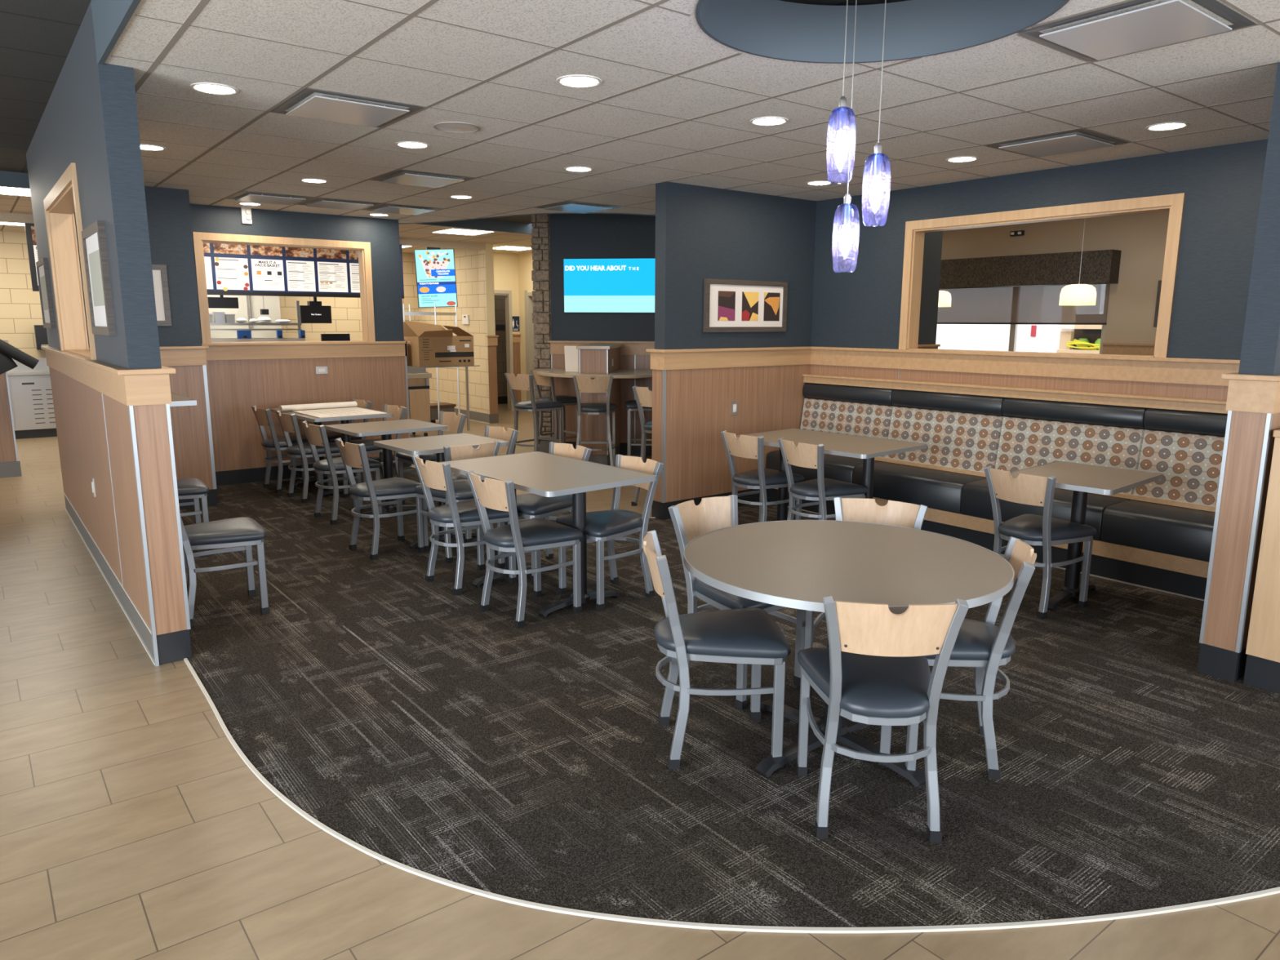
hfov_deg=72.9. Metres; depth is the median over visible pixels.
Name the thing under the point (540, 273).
stone column
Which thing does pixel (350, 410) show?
paper plans
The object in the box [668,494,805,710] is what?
dining chair
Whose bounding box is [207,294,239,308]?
monitor
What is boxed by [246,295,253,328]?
conduit
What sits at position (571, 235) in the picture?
wall
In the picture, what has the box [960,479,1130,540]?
seat cushion
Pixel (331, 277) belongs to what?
print
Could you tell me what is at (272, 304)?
wall
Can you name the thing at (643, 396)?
bar stool
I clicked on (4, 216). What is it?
trim
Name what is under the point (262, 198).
ceiling vent
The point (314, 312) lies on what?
monitor
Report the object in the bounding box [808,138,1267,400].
wall
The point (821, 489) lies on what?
dining chair
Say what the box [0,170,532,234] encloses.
trim
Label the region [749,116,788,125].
recessed light
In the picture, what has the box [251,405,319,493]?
dining chair
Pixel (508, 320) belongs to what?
door frame
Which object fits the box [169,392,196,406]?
countertop
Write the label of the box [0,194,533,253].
ceiling
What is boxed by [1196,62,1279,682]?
wall
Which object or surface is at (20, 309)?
wall
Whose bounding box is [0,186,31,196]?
recessed light
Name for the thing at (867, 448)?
dining table
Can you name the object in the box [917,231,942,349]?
wall
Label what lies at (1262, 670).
half wall
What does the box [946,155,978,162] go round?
recessed light
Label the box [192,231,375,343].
window
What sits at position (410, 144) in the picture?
recessed light
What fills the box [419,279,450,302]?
print
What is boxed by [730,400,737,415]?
light switch
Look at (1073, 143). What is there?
ceiling vent
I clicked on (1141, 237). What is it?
wall
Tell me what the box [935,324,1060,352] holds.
window
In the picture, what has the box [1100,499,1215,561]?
seat cushion
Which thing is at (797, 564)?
round table
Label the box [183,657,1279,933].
trim
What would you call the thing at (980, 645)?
dining chair
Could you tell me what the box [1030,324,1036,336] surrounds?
tail lamp
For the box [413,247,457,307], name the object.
poster
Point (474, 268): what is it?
wall
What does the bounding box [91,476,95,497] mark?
wall outlet
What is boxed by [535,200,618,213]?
ceiling vent
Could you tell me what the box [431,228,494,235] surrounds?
recessed light
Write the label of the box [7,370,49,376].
countertop
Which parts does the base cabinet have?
door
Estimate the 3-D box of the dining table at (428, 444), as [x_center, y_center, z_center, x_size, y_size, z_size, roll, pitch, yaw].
[-1.438,0.092,6.336,0.762,0.753,0.650,-9,14,-40]
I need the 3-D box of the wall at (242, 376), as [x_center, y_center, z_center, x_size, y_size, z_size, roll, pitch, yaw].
[-3.485,-1.480,8.894,2.267,2.920,0.230,-8,13,-37]
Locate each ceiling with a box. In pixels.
[0,0,908,223]
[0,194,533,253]
[104,0,1279,222]
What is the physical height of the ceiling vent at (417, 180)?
0.019 m
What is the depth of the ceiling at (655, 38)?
4.29 m
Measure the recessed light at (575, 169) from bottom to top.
0.006 m
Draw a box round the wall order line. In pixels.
[0,339,22,478]
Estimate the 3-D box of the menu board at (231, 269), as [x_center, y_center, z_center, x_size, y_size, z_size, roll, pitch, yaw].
[-4.731,-2.849,11.604,3.250,0.765,0.054,-8,13,-37]
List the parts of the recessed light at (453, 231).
frame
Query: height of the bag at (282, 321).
0.050 m
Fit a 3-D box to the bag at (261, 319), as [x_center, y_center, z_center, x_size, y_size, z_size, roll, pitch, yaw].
[-5.458,-2.328,12.589,0.200,0.090,0.200,-8,13,-37]
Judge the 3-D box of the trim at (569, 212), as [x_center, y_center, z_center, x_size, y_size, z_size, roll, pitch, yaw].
[-1.101,-2.856,9.007,3.438,0.262,0.712,2,10,9]
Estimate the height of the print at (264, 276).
0.214 m
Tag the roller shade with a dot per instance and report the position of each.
(1036, 304)
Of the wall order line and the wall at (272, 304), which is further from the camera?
the wall at (272, 304)
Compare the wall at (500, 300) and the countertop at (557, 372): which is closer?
the countertop at (557, 372)
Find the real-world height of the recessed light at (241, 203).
0.006 m
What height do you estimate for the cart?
0.984 m
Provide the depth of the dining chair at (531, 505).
5.58 m
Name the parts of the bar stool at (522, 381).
leg, backrest, leg, seat frame, leg, seat, leg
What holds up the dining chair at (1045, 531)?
on the floor at (440, 735)
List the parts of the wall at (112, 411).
laminate panel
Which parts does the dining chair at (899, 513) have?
leg, leg, backrest, leg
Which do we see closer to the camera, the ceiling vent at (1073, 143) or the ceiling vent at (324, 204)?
the ceiling vent at (1073, 143)
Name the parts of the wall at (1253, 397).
laminate panel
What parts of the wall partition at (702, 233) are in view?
laminate panel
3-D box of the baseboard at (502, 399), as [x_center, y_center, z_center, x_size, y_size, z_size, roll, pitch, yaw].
[-3.047,-1.547,16.994,2.560,0.150,0.020,-8,13,-37]
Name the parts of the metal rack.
post, post, rail, post, rail, post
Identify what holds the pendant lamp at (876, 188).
hanging from the ceiling at (37, 37)
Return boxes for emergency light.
[240,207,252,224]
[1009,230,1024,236]
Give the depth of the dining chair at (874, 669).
2.66 m
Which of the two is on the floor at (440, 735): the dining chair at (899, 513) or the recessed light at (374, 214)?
the dining chair at (899, 513)
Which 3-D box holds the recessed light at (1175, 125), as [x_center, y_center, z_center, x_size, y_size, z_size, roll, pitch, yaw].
[2.891,-1.938,4.755,0.206,0.006,0.206,-8,13,-37]
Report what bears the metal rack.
on the floor at (132, 826)
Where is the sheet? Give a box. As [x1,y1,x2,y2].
[564,346,578,372]
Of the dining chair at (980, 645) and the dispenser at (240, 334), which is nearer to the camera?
the dining chair at (980, 645)
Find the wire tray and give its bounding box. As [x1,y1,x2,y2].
[407,364,479,373]
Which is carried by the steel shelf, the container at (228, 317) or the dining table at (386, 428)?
the container at (228, 317)
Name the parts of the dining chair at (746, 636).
backrest, leg, leg, seat frame, seat, leg, leg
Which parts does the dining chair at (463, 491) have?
leg, seat frame, seat, leg, backrest, leg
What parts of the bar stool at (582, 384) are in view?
leg, backrest, seat, seat frame, leg, leg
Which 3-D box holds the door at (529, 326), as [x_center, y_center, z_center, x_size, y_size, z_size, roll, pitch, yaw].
[-1.373,-2.300,15.556,0.970,2.160,1.010,-8,13,-37]
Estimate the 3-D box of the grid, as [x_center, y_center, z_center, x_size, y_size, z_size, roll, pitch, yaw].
[-0.277,-2.125,5.707,5.670,0.002,9.315,-8,13,-37]
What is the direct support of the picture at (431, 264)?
on the poster at (435, 268)
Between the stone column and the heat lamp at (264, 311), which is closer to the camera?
the stone column
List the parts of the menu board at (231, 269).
menu panel, menu panel, menu panel, menu panel, rail, menu panel, menu panel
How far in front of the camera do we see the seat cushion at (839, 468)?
7.27 m
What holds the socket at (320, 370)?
attached to the wall outlet at (319, 370)
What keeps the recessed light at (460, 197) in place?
in the ceiling at (655, 38)
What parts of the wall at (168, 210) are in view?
laminate panel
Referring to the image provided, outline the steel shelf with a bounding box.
[209,300,305,342]
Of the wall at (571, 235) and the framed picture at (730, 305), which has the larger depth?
the wall at (571, 235)
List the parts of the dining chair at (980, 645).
leg, seat frame, seat, leg, leg, backrest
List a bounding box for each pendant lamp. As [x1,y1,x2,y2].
[831,0,853,162]
[837,0,857,253]
[866,0,888,205]
[937,290,951,306]
[1058,217,1096,305]
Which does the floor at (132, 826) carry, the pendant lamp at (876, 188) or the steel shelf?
the steel shelf
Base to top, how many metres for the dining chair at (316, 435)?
0.809 m
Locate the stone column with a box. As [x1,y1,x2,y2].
[530,213,551,453]
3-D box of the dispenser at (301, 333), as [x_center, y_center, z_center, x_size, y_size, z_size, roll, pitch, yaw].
[-4.960,-2.142,12.733,0.070,0.114,0.080,-8,13,-37]
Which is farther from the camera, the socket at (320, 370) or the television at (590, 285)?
the television at (590, 285)
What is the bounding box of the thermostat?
[462,315,469,324]
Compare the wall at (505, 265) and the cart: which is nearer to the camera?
the cart
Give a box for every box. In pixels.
[403,320,474,366]
[576,343,622,373]
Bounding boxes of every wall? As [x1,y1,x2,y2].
[0,231,418,358]
[26,2,191,666]
[74,186,217,509]
[190,204,411,486]
[207,294,281,337]
[418,243,498,423]
[493,253,521,402]
[494,295,506,396]
[517,252,534,401]
[547,213,655,455]
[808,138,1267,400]
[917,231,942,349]
[941,210,1169,355]
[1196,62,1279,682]
[1243,429,1279,693]
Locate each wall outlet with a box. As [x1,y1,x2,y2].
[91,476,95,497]
[315,366,328,373]
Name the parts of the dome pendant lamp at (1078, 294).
lamp shade, cord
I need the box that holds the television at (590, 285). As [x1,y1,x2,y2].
[563,257,655,313]
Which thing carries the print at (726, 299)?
attached to the framed picture at (730, 305)
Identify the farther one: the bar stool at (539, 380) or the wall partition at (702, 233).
the bar stool at (539, 380)
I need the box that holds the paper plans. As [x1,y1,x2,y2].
[278,401,386,417]
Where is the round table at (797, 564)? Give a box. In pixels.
[683,520,1014,786]
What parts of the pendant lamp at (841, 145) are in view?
bulb, lamp shade, cord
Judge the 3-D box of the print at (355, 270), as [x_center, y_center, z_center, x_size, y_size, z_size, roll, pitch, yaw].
[-3.891,-2.842,12.235,0.354,0.308,0.001,-8,13,-37]
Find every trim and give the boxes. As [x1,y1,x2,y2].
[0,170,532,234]
[0,212,485,250]
[90,0,141,64]
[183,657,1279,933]
[398,212,655,224]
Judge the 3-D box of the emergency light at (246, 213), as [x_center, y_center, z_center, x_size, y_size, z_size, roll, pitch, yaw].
[-3.784,-2.544,8.341,0.090,0.150,0.056,-8,13,-37]
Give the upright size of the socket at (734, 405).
0.068 m
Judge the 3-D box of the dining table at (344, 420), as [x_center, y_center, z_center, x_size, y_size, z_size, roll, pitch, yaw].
[-2.988,-0.295,8.427,0.762,0.753,1.220,-8,13,-39]
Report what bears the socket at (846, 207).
attached to the pendant lamp at (846, 238)
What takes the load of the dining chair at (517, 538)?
on the floor at (440, 735)
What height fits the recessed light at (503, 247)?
0.007 m
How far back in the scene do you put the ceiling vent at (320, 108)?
4.40 m
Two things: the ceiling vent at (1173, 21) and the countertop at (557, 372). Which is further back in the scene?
the countertop at (557, 372)
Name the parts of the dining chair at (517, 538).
leg, backrest, leg, seat frame, seat, leg, leg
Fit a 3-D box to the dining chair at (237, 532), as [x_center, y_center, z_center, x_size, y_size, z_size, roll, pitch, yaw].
[-2.376,0.340,4.804,0.525,0.809,0.447,-7,12,-33]
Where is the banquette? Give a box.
[765,373,1227,600]
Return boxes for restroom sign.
[511,315,519,331]
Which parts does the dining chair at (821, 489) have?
leg, backrest, leg, seat frame, seat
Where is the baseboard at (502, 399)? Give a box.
[497,395,507,404]
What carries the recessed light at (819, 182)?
in the ceiling at (655, 38)
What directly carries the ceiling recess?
attached to the ceiling at (655, 38)
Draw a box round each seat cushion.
[765,450,883,483]
[852,461,986,513]
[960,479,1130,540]
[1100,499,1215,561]
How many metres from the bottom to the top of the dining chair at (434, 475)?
0.809 m
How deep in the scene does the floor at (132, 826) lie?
2.60 m
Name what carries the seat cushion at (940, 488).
on the banquette
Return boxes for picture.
[35,257,55,328]
[81,220,115,335]
[151,264,171,325]
[266,271,271,275]
[419,286,429,293]
[421,261,448,277]
[435,286,445,292]
[446,301,455,305]
[702,278,787,332]
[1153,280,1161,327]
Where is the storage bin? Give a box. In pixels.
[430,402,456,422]
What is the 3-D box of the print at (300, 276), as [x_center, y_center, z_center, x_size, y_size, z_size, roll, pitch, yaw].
[-4.580,-2.749,11.708,0.319,0.308,0.001,-8,13,-37]
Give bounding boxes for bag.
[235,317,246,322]
[248,318,257,322]
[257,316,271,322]
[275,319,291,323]
[1076,337,1088,349]
[1094,338,1100,350]
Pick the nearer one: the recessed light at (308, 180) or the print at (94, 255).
the print at (94, 255)
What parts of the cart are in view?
hinge rail, metal post, metal post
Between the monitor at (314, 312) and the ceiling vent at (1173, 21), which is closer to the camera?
the ceiling vent at (1173, 21)
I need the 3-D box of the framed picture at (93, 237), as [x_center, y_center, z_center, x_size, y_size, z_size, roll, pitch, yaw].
[-2.672,-0.980,4.272,0.028,0.520,0.645,-8,13,-37]
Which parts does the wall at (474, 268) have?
laminate panel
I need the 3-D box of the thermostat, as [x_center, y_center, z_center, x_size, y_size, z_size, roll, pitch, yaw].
[-2.851,-2.622,14.168,0.032,0.150,0.210,-8,13,-37]
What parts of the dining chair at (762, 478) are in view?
leg, backrest, leg, leg, seat frame, seat, leg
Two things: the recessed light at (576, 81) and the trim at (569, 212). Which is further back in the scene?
the trim at (569, 212)
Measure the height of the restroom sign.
0.270 m
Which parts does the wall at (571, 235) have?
laminate panel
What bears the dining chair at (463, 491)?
on the floor at (440, 735)
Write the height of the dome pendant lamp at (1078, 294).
1.178 m
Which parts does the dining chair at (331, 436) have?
seat, leg, backrest, leg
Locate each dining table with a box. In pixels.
[270,406,393,497]
[324,418,447,518]
[373,433,508,548]
[438,451,657,617]
[735,428,927,520]
[1010,461,1163,610]
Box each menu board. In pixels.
[24,222,39,291]
[203,242,404,298]
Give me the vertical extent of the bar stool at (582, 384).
1.073 m
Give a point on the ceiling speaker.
(450, 126)
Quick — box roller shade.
[937,284,1110,324]
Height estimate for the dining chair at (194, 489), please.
0.809 m
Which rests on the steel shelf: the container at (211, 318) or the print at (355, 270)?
the container at (211, 318)
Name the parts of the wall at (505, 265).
laminate panel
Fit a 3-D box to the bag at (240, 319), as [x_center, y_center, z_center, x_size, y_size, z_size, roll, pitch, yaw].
[-5.703,-2.285,12.404,0.147,0.070,0.147,-8,13,-37]
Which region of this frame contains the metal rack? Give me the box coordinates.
[402,303,460,422]
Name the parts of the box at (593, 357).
lid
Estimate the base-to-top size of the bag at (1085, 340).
0.170 m
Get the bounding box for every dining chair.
[176,478,212,551]
[179,513,269,626]
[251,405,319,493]
[275,409,349,502]
[301,420,382,524]
[315,399,372,476]
[334,437,429,559]
[350,404,407,482]
[395,410,466,504]
[411,454,517,595]
[414,440,500,563]
[452,425,518,542]
[466,470,582,628]
[497,441,591,582]
[555,454,663,610]
[643,529,791,769]
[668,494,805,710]
[720,430,804,522]
[777,437,867,519]
[796,595,968,843]
[804,497,927,693]
[878,536,1036,780]
[983,466,1097,619]
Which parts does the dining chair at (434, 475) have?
leg, backrest, leg, seat, seat frame, leg, leg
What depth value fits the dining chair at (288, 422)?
7.78 m
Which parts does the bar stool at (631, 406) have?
leg, seat, seat frame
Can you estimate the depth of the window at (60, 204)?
6.06 m
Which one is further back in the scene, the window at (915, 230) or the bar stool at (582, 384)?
the bar stool at (582, 384)
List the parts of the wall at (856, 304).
laminate panel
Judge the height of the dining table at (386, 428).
0.753 m
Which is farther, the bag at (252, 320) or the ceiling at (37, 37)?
the bag at (252, 320)
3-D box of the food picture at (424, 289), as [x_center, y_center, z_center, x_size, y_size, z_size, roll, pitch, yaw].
[-3.334,-2.942,13.411,0.150,0.090,0.001,-5,16,-16]
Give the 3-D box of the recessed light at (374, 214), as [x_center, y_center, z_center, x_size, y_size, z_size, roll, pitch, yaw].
[-2.660,-2.701,8.835,0.206,0.006,0.206,-8,13,-37]
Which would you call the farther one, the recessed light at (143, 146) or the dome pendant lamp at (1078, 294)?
the dome pendant lamp at (1078, 294)
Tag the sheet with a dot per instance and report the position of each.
(571, 359)
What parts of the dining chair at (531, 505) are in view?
leg, leg, seat, seat frame, leg, backrest, leg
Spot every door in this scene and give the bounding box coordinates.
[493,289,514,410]
[524,290,536,400]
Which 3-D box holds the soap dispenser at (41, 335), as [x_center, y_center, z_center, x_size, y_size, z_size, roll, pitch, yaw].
[-8.398,-2.011,12.219,0.200,0.340,0.140,-8,13,-37]
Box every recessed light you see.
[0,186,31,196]
[0,222,24,226]
[140,143,166,151]
[190,82,239,94]
[238,202,262,205]
[299,178,328,182]
[368,213,389,216]
[395,141,429,148]
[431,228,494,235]
[448,195,473,199]
[493,245,531,250]
[556,74,602,88]
[564,166,593,172]
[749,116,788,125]
[805,180,832,185]
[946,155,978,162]
[1145,121,1189,130]
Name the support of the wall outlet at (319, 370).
attached to the wall at (242, 376)
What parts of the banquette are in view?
panel, panel, timber rail, timber rail, panel, panel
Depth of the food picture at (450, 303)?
13.57 m
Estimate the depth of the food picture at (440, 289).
13.48 m
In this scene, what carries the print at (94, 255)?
attached to the framed picture at (93, 237)
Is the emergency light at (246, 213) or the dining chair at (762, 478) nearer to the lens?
the dining chair at (762, 478)
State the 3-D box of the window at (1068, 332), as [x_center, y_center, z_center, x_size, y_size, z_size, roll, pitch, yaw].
[6.988,-1.750,12.867,0.367,2.100,1.520,-8,13,-37]
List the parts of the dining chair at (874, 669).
leg, leg, seat, seat frame, backrest, leg, leg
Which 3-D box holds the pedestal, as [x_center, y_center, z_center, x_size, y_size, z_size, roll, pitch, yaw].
[-0.452,-0.722,10.096,0.323,1.019,0.972,1,10,7]
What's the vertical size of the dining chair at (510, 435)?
0.809 m
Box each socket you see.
[318,368,324,372]
[733,404,736,412]
[836,96,848,132]
[841,193,852,225]
[871,142,883,177]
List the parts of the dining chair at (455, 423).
leg, seat, seat frame, leg, backrest, leg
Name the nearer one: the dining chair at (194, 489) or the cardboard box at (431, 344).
the dining chair at (194, 489)
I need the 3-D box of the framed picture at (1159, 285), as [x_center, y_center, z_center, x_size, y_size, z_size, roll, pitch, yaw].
[5.979,-1.878,9.211,0.028,0.505,0.915,-8,13,-37]
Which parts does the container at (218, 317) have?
lid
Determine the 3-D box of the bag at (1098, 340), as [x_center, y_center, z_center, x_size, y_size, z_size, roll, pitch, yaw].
[6.915,-2.035,13.001,0.170,0.170,0.170,-8,13,-37]
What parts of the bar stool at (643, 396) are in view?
leg, backrest, seat, seat frame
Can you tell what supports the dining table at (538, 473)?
on the floor at (440, 735)
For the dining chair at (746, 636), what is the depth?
3.15 m
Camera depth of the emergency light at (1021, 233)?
10.70 m
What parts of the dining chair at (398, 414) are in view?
leg, seat, seat frame, leg, backrest, leg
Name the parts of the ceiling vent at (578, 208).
frame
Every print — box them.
[40,275,48,310]
[88,249,104,306]
[217,261,244,286]
[255,267,283,284]
[288,264,312,288]
[319,265,344,288]
[351,266,359,289]
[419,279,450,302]
[717,290,735,320]
[741,291,759,320]
[763,292,780,320]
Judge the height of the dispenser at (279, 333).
0.114 m
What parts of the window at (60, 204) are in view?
casing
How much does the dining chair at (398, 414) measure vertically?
0.809 m
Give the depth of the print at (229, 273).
11.17 m
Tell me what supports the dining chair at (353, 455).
on the floor at (440, 735)
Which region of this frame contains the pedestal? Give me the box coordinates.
[579,377,620,465]
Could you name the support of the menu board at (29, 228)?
hanging from the ceiling at (8, 203)
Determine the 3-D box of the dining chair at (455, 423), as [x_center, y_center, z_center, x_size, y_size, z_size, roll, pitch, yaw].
[-1.832,-0.179,7.661,0.525,0.809,0.447,-9,14,-41]
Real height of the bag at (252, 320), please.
0.060 m
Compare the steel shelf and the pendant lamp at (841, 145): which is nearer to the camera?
the pendant lamp at (841, 145)
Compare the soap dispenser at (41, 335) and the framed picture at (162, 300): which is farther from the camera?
the soap dispenser at (41, 335)
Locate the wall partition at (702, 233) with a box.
[645,182,816,519]
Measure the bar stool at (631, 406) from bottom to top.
1.073 m
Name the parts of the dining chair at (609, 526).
leg, seat, leg, seat frame, leg, backrest, leg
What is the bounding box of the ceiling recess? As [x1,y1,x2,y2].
[695,0,1069,63]
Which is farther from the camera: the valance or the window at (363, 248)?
the valance
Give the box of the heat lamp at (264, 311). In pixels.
[260,295,268,314]
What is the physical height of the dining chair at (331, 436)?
0.809 m
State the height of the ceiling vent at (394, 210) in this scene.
0.019 m
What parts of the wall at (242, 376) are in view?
laminate panel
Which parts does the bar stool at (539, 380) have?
leg, backrest, leg, seat, leg, seat frame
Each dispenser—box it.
[33,324,48,349]
[236,330,251,338]
[275,330,282,338]
[298,330,305,337]
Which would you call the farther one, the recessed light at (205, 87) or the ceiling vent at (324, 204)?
the ceiling vent at (324, 204)
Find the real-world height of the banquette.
1.140 m
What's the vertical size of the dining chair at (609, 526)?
0.809 m
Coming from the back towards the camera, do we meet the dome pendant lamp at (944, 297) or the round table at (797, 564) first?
the dome pendant lamp at (944, 297)
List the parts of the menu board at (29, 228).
menu panel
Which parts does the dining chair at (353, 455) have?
leg, backrest, leg, seat frame, seat, leg, leg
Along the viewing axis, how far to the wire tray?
12.06 m
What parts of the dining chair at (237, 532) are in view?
leg, leg, seat frame, seat, leg, leg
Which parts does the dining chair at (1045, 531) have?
leg, backrest, seat frame, leg, seat, leg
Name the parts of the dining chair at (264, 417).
backrest, leg, leg, seat frame, seat, leg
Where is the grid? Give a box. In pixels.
[111,0,1279,222]
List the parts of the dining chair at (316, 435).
leg, backrest, leg, seat, seat frame, leg, leg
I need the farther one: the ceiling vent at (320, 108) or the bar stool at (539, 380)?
the bar stool at (539, 380)
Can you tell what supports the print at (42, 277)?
attached to the framed picture at (42, 268)
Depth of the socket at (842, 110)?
2.90 m
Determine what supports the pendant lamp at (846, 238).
hanging from the ceiling at (37, 37)
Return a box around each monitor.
[0,338,39,374]
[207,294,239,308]
[299,297,332,323]
[320,333,350,341]
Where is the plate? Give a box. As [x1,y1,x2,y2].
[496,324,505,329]
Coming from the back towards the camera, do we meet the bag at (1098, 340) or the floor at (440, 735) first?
the bag at (1098, 340)
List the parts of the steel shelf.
shelf, shelf, post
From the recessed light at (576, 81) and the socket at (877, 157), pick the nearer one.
the socket at (877, 157)
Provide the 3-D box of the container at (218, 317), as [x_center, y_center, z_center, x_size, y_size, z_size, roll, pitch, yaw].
[-5.936,-2.293,12.219,0.140,0.150,0.130,-8,13,-37]
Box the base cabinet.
[7,358,57,439]
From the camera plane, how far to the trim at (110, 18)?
3.36 m
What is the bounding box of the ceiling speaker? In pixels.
[433,121,479,133]
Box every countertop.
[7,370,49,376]
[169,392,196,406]
[536,368,652,378]
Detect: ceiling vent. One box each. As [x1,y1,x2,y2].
[226,191,313,204]
[271,88,423,127]
[297,197,381,210]
[363,203,440,215]
[369,169,474,187]
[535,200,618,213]
[985,128,1128,157]
[1017,0,1257,62]
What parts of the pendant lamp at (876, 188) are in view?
bulb, lamp shade, cord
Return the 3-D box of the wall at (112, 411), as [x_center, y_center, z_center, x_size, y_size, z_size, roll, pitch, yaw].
[-3.557,-0.875,5.579,0.230,2.920,4.420,-8,13,-37]
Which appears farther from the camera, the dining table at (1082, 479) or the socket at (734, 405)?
the socket at (734, 405)
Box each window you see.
[43,162,96,359]
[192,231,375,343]
[898,192,1185,357]
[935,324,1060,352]
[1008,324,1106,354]
[1056,324,1102,354]
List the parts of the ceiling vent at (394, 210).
frame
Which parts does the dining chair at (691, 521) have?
leg, backrest, leg, seat, seat frame, leg, leg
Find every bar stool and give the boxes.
[504,372,563,453]
[530,368,577,448]
[572,375,616,466]
[625,400,652,456]
[631,385,652,506]
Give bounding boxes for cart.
[407,364,479,436]
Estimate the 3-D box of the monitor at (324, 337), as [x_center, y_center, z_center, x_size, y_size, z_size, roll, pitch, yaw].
[-3.899,-1.645,11.102,0.360,0.450,0.100,-8,13,-37]
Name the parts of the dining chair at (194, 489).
seat, seat frame, leg, leg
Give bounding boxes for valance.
[939,249,1121,288]
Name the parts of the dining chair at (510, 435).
seat, leg, leg, backrest, leg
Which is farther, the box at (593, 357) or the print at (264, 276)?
the print at (264, 276)
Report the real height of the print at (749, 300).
0.242 m
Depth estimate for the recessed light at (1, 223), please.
10.88 m
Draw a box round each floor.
[0,403,1279,959]
[179,466,1279,927]
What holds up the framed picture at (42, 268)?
attached to the wall at (112, 411)
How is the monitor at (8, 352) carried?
hanging from the wall order line
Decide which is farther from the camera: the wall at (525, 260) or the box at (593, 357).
the wall at (525, 260)
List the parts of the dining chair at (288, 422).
leg, backrest, leg, seat, seat frame, leg, leg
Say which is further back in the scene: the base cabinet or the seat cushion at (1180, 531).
the base cabinet
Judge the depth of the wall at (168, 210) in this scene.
7.32 m
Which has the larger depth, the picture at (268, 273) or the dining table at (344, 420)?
the picture at (268, 273)
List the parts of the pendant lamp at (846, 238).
bulb, lamp shade, cord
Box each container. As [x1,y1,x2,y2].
[208,313,213,322]
[212,311,225,322]
[224,314,235,322]

